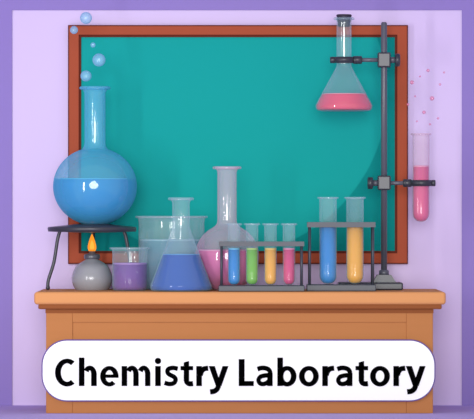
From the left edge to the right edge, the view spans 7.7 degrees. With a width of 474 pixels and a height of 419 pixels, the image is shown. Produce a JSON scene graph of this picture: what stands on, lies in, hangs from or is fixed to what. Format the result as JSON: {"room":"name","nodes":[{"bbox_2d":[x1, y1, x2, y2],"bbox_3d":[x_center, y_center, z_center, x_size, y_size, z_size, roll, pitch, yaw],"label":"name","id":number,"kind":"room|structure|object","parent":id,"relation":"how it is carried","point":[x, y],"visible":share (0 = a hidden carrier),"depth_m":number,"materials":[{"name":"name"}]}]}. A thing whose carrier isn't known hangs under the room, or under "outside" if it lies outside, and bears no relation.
{"room":"science classroom","nodes":[
{"label":"science classroom","id":0,"kind":"room"},
{"bbox_2d":[70,12,104,80],"bbox_3d":[-0.940,-1.025,22.050,0.224,0.438,0.082,0,0,0],"label":"bubbles","id":1,"kind":"object","parent":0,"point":[84,12],"visible":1,"depth_m":22.03,"materials":[{"name":"blue liquid"}]},
{"bbox_2d":[228,248,239,283],"bbox_3d":[-0.019,0.277,21.685,0.102,0.383,0.102,0,0,0],"label":"test tube","id":2,"kind":"object","parent":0,"point":[233,252],"depth_m":21.65,"materials":[{"name":"blue liquid"}]},
{"bbox_2d":[12,10,461,404],"bbox_3d":[0.000,-0.263,22.506,4.020,3.041,0.080,0,0,0],"label":"wall","id":3,"kind":"structure","parent":0,"point":[39,37],"depth_m":22.47,"materials":[{"name":"purple paint"}]},
{"bbox_2d":[0,10,11,404],"bbox_3d":[-1.569,-0.011,22.458,0.252,2.537,0.016,0,0,0],"label":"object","id":4,"kind":"structure","parent":3,"relation":"attached to","point":[5,15],"depth_m":22.45,"materials":[{"name":"purple paint"}]},
{"bbox_2d":[0,0,473,9],"bbox_3d":[0.000,-1.406,22.458,3.390,0.252,0.016,0,0,0],"label":"ceiling","id":5,"kind":"structure","parent":3,"relation":"attached to","point":[4,4],"depth_m":22.45,"materials":[{"name":"purple paint"}]},
{"bbox_2d":[68,25,407,263],"bbox_3d":[0.006,-0.416,22.440,2.178,1.531,0.049,0,0,0],"label":"chalkboard","id":6,"kind":"object","parent":3,"relation":"attached to","point":[182,102],"visible":0.95,"depth_m":22.44,"materials":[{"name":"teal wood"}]},
{"bbox_2d":[462,10,473,404],"bbox_3d":[1.569,-0.011,22.458,0.252,2.537,0.016,0,0,0],"label":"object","id":7,"kind":"structure","parent":3,"relation":"attached to","point":[467,15],"depth_m":22.45,"materials":[{"name":"purple paint"}]},
{"bbox_2d":[0,405,473,418],"bbox_3d":[0.000,1.297,19.463,4.180,0.080,6.166,0,0,0],"label":"floor","id":8,"kind":"structure","parent":0,"point":[6,411],"depth_m":21.36,"materials":[{"name":"purple"}]},
{"bbox_2d":[34,289,445,412],"bbox_3d":[0.018,0.882,21.962,2.536,0.750,0.832,0,0,0],"label":"desk","id":9,"kind":"object","parent":8,"relation":"on","point":[70,313],"visible":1,"depth_m":21.59,"materials":[{"name":"brown wood"}]},
{"bbox_2d":[46,224,135,289],"bbox_3d":[-0.919,0.300,22.050,0.571,0.415,0.561,0,0,0],"label":"tripod stand","id":10,"kind":"object","parent":9,"relation":"on","point":[78,228],"visible":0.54,"depth_m":21.91,"materials":[{"name":"metal"}]},
{"bbox_2d":[53,86,136,223],"bbox_3d":[-0.895,-0.337,22.050,0.529,0.876,0.529,0,0,0],"label":"flask","id":11,"kind":"object","parent":10,"relation":"on","point":[83,200],"visible":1,"depth_m":21.88,"materials":[{"name":"blue glass"}]},
{"bbox_2d":[72,234,111,289],"bbox_3d":[-0.913,0.329,22.050,0.258,0.356,0.258,0,0,0],"label":"burner","id":12,"kind":"object","parent":9,"relation":"on","point":[91,273],"visible":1,"depth_m":21.96,"materials":[{"name":"ceramic"}]},
{"bbox_2d":[111,247,148,289],"bbox_3d":[-0.669,0.372,21.886,0.256,0.271,0.256,0,0,0],"label":"beaker","id":13,"kind":"object","parent":9,"relation":"on","point":[126,276],"visible":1,"depth_m":21.80,"materials":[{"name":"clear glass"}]},
{"bbox_2d":[135,216,207,289],"bbox_3d":[-0.415,0.274,22.157,0.459,0.466,0.459,0,0,0],"label":"beaker","id":14,"kind":"object","parent":9,"relation":"on","point":[140,240],"visible":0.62,"depth_m":22.03,"materials":[{"name":"clear glass"}]},
{"bbox_2d":[150,197,211,291],"bbox_3d":[-0.348,0.216,21.754,0.383,0.582,0.383,0,0,0],"label":"flask","id":15,"kind":"object","parent":9,"relation":"on","point":[175,272],"visible":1,"depth_m":21.63,"materials":[{"name":"clear glass"}]},
{"bbox_2d":[195,166,258,290],"bbox_3d":[-0.063,0.119,21.943,0.403,0.777,0.403,0,0,0],"label":"flask","id":16,"kind":"object","parent":9,"relation":"on","point":[210,258],"visible":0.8,"depth_m":21.80,"materials":[{"name":"pink glass"}]},
{"bbox_2d":[41,339,434,401],"bbox_3d":[0.009,0.992,21.576,2.428,0.382,0.027,0,0,0],"label":"name sign","id":17,"kind":"object","parent":9,"relation":"attached to","point":[72,370],"visible":1,"depth_m":21.56,"materials":[{"name":"white plastic"}]},
{"bbox_2d":[218,241,304,291],"bbox_3d":[0.152,0.353,21.685,0.533,0.309,0.126,0,0,0],"label":"test tube rack","id":18,"kind":"object","parent":9,"relation":"on","point":[221,288],"visible":1,"depth_m":21.63,"materials":[{"name":"grey metal"}]},
{"bbox_2d":[306,222,375,290],"bbox_3d":[0.647,0.293,21.785,0.430,0.428,0.164,0,0,0],"label":"test tube rack","id":19,"kind":"object","parent":9,"relation":"on","point":[309,287],"visible":1,"depth_m":21.71,"materials":[{"name":"grey metal"}]},
{"bbox_2d":[317,197,338,283],"bbox_3d":[0.566,0.194,21.785,0.133,0.543,0.133,0,0,0],"label":"test tube","id":20,"kind":"object","parent":19,"relation":"in","point":[327,234],"depth_m":21.74,"materials":[{"name":"plastic"}]},
{"bbox_2d":[344,197,365,283],"bbox_3d":[0.735,0.194,21.785,0.133,0.543,0.133,0,0,0],"label":"test tube","id":21,"kind":"object","parent":19,"relation":"in","point":[354,234],"depth_m":21.74,"materials":[{"name":"orange liquid"}]},
{"bbox_2d":[330,22,435,289],"bbox_3d":[0.921,-0.339,22.126,0.667,1.692,0.277,0,0,0],"label":"stand","id":22,"kind":"object","parent":9,"relation":"on","point":[383,281],"visible":0.98,"depth_m":22.11,"materials":[{"name":"metal"}]},
{"bbox_2d":[316,14,371,111],"bbox_3d":[0.676,-0.928,22.126,0.360,0.609,0.360,0,0,0],"label":"flask","id":23,"kind":"object","parent":22,"relation":"attached to","point":[342,102],"visible":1,"depth_m":22.00,"materials":[{"name":"clear glass"}]},
{"bbox_2d":[412,133,429,221],"bbox_3d":[1.163,-0.201,22.126,0.134,0.560,0.134,0,0,0],"label":"test tube","id":24,"kind":"object","parent":22,"relation":"attached to","point":[420,172],"visible":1,"depth_m":22.09,"materials":[{"name":"pink glass"}]},
{"bbox_2d":[246,248,257,283],"bbox_3d":[0.093,0.277,21.685,0.102,0.383,0.102,0,0,0],"label":"test tube","id":25,"kind":"object","parent":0,"point":[251,252],"depth_m":21.65,"materials":[{"name":"green liquid"}]},
{"bbox_2d":[265,248,275,283],"bbox_3d":[0.208,0.277,21.685,0.102,0.383,0.102,0,0,0],"label":"test tube","id":26,"kind":"object","parent":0,"point":[270,253],"depth_m":21.66,"materials":[{"name":"orange liquid"}]},
{"bbox_2d":[283,248,294,283],"bbox_3d":[0.322,0.277,21.685,0.102,0.383,0.102,0,0,0],"label":"test tube","id":27,"kind":"object","parent":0,"point":[288,252],"depth_m":21.65,"materials":[{"name":"pink liquid"}]}
]}

